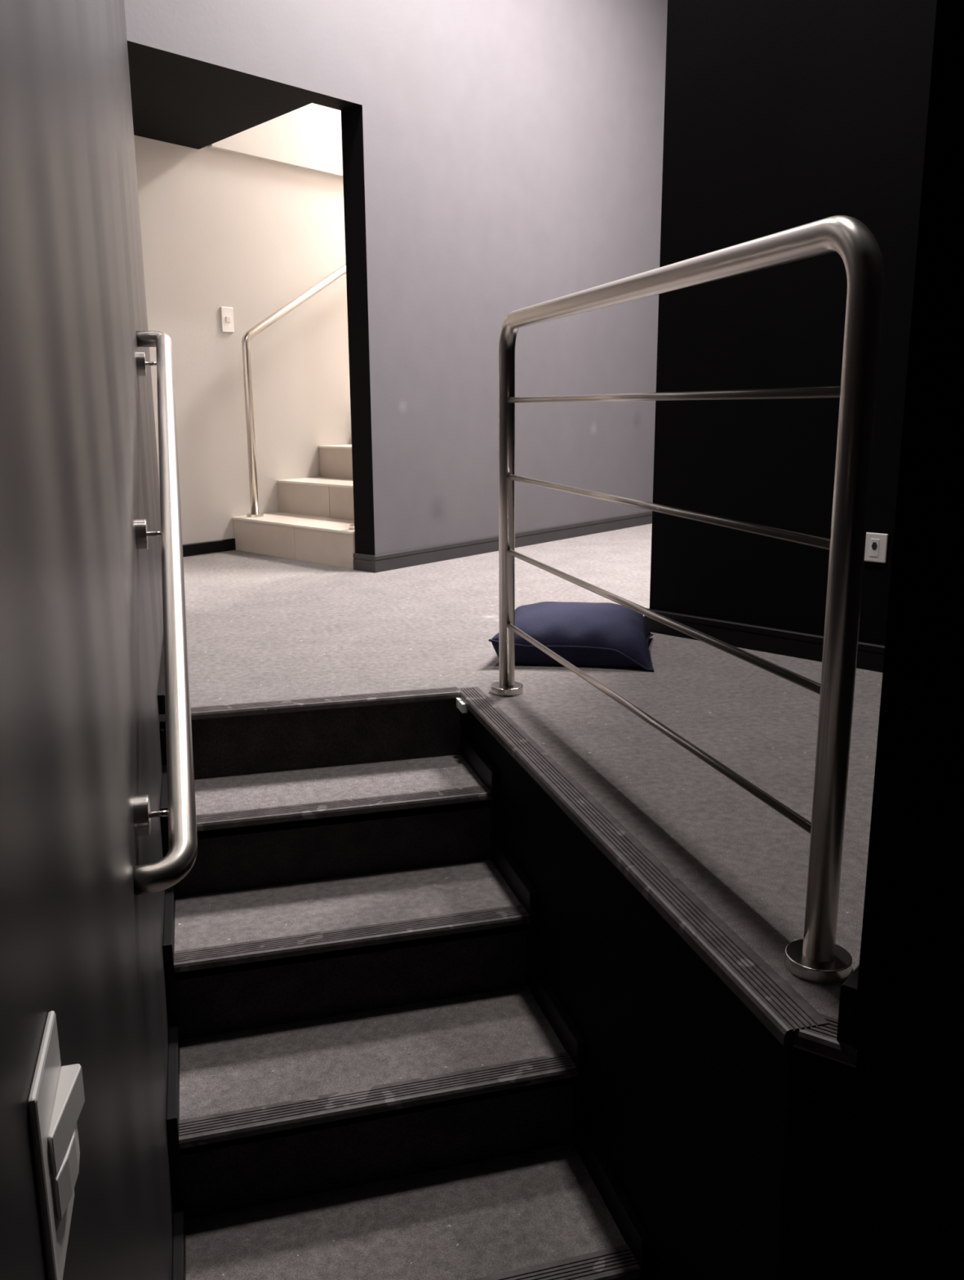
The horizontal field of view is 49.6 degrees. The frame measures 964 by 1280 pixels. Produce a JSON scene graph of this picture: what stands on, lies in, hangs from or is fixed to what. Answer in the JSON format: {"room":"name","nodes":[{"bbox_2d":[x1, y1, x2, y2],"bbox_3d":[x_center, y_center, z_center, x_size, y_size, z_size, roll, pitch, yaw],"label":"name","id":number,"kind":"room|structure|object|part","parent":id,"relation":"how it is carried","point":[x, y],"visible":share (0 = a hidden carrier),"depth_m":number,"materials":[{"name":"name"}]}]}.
{"room":"stairwell","nodes":[
{"label":"stairwell","id":0,"kind":"room"},
{"bbox_2d":[0,0,173,1279],"bbox_3d":[-0.493,-0.745,0.974,0.120,4.305,5.807,-4,13,-15],"label":"wall","id":1,"kind":"structure","parent":0,"point":[82,611],"depth_m":1.01,"materials":[{"name":"grey paint"}]},
{"bbox_2d":[27,1010,84,1279],"bbox_3d":[-0.268,0.328,0.671,0.018,0.145,0.098,-4,13,-15],"label":"light switch","id":2,"kind":"object","parent":1,"relation":"attached to","point":[56,1099],"visible":1,"depth_m":0.65,"materials":[{"name":"white plastic"}]},
{"bbox_2d":[157,641,165,714],"bbox_3d":[-0.995,0.011,3.296,0.018,0.050,1.447,-4,13,-15],"label":"baseboard","id":3,"kind":"structure","parent":1,"relation":"attached to","point":[161,693],"depth_m":2.67,"materials":[{"name":"black paint"}]},
{"bbox_2d":[133,330,197,895],"bbox_3d":[-0.668,-0.232,2.159,0.090,0.887,1.607,-4,13,-15],"label":"wall handrail","id":4,"kind":"object","parent":1,"relation":"attached to","point":[161,875],"visible":1,"depth_m":1.84,"materials":[{"name":"silver metal"}]},
{"bbox_3d":[-0.853,-0.716,2.703,0.041,0.010,0.009,-4,13,-15],"label":"bracket arm","id":5,"kind":"part","parent":4,"relation":"part of","materials":[{"name":"silver metal"}]},
{"bbox_3d":[-0.671,-0.219,2.147,0.041,0.010,0.009,-4,13,-15],"label":"bracket arm","id":6,"kind":"part","parent":4,"relation":"part of","materials":[{"name":"silver metal"}]},
{"bbox_3d":[-0.493,0.267,1.604,0.041,0.010,0.009,-4,13,-15],"label":"bracket arm","id":7,"kind":"part","parent":4,"relation":"part of","materials":[{"name":"silver metal"}]},
{"bbox_2d":[128,54,311,149],"bbox_3d":[-1.818,-2.326,3.800,1.043,0.400,2.635,10,16,38],"label":"ceiling","id":8,"kind":"structure","parent":0,"point":[171,104],"depth_m":4.42,"materials":[{"name":"black paint"}]},
{"bbox_2d":[133,135,351,544],"bbox_3d":[-1.090,-2.498,5.648,0.120,3.920,5.400,10,16,38],"label":"wall","id":9,"kind":"structure","parent":0,"point":[247,235],"depth_m":5.51,"materials":[{"name":"beige paint"}]},
{"bbox_2d":[182,537,235,556],"bbox_3d":[-1.744,-0.406,5.152,0.015,0.062,1.300,10,16,38],"label":"baseboard","id":10,"kind":"structure","parent":9,"relation":"attached to","point":[228,544],"depth_m":5.51,"materials":[{"name":"black paint"}]},
{"bbox_2d":[220,306,234,332],"bbox_3d":[-1.321,-1.665,5.421,0.016,0.126,0.076,10,16,38],"label":"light switch","id":11,"kind":"object","parent":9,"relation":"attached to","point":[227,313],"visible":1,"depth_m":5.42,"materials":[{"name":"white plastic"}]},
{"bbox_2d":[207,102,342,177],"bbox_3d":[-0.355,-3.663,6.211,0.035,1.900,3.220,10,16,38],"label":"ceiling","id":12,"kind":"structure","parent":9,"relation":"attached to","point":[308,136],"depth_m":5.59,"materials":[{"name":"beige paint"}]},
{"bbox_2d":[353,552,377,572],"bbox_3d":[-0.547,-0.361,4.882,0.142,0.079,0.015,10,16,38],"label":"baseboard","id":13,"kind":"structure","parent":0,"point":[363,562],"depth_m":4.88,"materials":[{"name":"grey wood"}]},
{"bbox_2d":[124,0,667,555],"bbox_3d":[0.191,-2.447,5.386,0.130,3.920,7.600,10,16,38],"label":"wall","id":14,"kind":"structure","parent":0,"point":[501,157],"depth_m":5.12,"materials":[{"name":"grey paint"}]},
{"bbox_2d":[373,511,652,573],"bbox_3d":[1.065,-0.788,6.745,0.015,0.079,5.016,10,16,38],"label":"baseboard","id":15,"kind":"structure","parent":14,"relation":"attached to","point":[411,557],"depth_m":5.50,"materials":[{"name":"grey wood"}]},
{"bbox_2d":[159,523,882,1019],"bbox_3d":[0.270,-0.513,5.763,6.044,0.019,7.600,10,16,38],"label":"floor","id":16,"kind":"structure","parent":0,"point":[260,628],"depth_m":2.82,"materials":[{"name":"grey carpet"}]},
{"bbox_2d":[231,444,355,568],"bbox_3d":[-0.370,-1.104,5.933,1.024,1.068,2.070,10,16,38],"label":"staircase","id":17,"kind":"structure","parent":16,"relation":"on","point":[313,521],"depth_m":5.47,"materials":[{"name":"beige tile"}]},
{"bbox_2d":[241,263,346,517],"bbox_3d":[-0.764,-1.661,5.989,0.090,1.777,1.555,10,16,38],"label":"stair handrail","id":18,"kind":"object","parent":17,"relation":"on","point":[286,308],"visible":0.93,"depth_m":5.54,"materials":[{"name":"silver metal"}]},
{"bbox_2d":[349,524,354,528],"bbox_3d":[-0.136,-1.538,5.423,0.090,1.777,1.555,10,16,38],"label":"stair handrail","id":19,"kind":"object","parent":17,"relation":"on","point":[352,526],"visible":0.13,"depth_m":5.04,"materials":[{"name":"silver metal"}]},
{"bbox_2d":[488,601,653,671],"bbox_3d":[0.292,-0.034,3.248,0.482,0.140,0.462,2,13,9],"label":"floor cushion","id":20,"kind":"object","parent":16,"relation":"on","point":[584,634],"visible":0.76,"depth_m":3.07,"materials":[{"name":"blue fabric"}]},
{"bbox_2d":[457,686,857,1067],"bbox_3d":[0.207,0.319,2.041,0.106,0.025,1.713,-4,13,-15],"label":"strip","id":21,"kind":"object","parent":16,"relation":"on","point":[790,1019],"visible":0.9,"depth_m":1.59,"materials":[{"name":"grey metal"}]},
{"bbox_2d":[490,215,884,984],"bbox_3d":[0.260,-0.183,2.010,0.088,0.976,1.557,-4,13,-15],"label":"stair railing","id":22,"kind":"object","parent":16,"relation":"on","point":[815,957],"visible":1,"depth_m":1.38,"materials":[{"name":"silver metal"}]},
{"bbox_2d":[468,710,850,1279],"bbox_3d":[0.313,0.745,2.166,0.269,0.866,1.683,-4,13,-15],"label":"wall","id":23,"kind":"structure","parent":0,"point":[726,1140],"depth_m":1.65,"materials":[{"name":"black paint"}]},
{"bbox_2d":[649,0,937,644],"bbox_3d":[1.132,-1.603,2.739,1.460,3.420,0.150,12,17,43],"label":"wall","id":24,"kind":"structure","parent":0,"point":[780,115],"depth_m":3.05,"materials":[{"name":"black paint"}]},
{"bbox_2d":[644,608,884,672],"bbox_3d":[1.058,0.035,3.072,1.412,0.077,0.015,12,17,43],"label":"baseboard","id":25,"kind":"structure","parent":24,"relation":"attached to","point":[870,656],"depth_m":3.24,"materials":[{"name":"black paint"}]},
{"bbox_2d":[864,532,888,563],"bbox_3d":[1.112,-0.261,2.952,0.068,0.082,0.011,12,17,43],"label":"wall socket","id":26,"kind":"object","parent":24,"relation":"attached to","point":[876,544],"visible":0.87,"depth_m":2.94,"materials":[{"name":"white plastic"}]},
{"bbox_2d":[833,0,963,1279],"bbox_3d":[2.253,-0.697,0.685,3.200,4.305,1.820,10,16,38],"label":"wall","id":27,"kind":"structure","parent":0,"point":[901,1217],"depth_m":1.15,"materials":[{"name":"black paint"}]},
{"bbox_2d":[836,965,858,1045],"bbox_3d":[0.965,0.300,1.890,0.020,0.077,1.698,10,16,38],"label":"baseboard","id":28,"kind":"structure","parent":27,"relation":"attached to","point":[848,992],"depth_m":1.24,"materials":[{"name":"black paint"}]},
{"bbox_3d":[2.068,1.538,0.790,4.800,0.100,3.140,-4,13,-15],"label":"floor","id":29,"kind":"structure","parent":0,"visible":0},
{"bbox_2d":[160,686,657,1279],"bbox_3d":[-0.248,0.730,2.193,0.796,0.889,1.398,-4,13,-15],"label":"staircase","id":30,"kind":"structure","parent":29,"relation":"on","point":[375,1071],"depth_m":2.17,"materials":[{"name":"grey carpet"}]}
]}

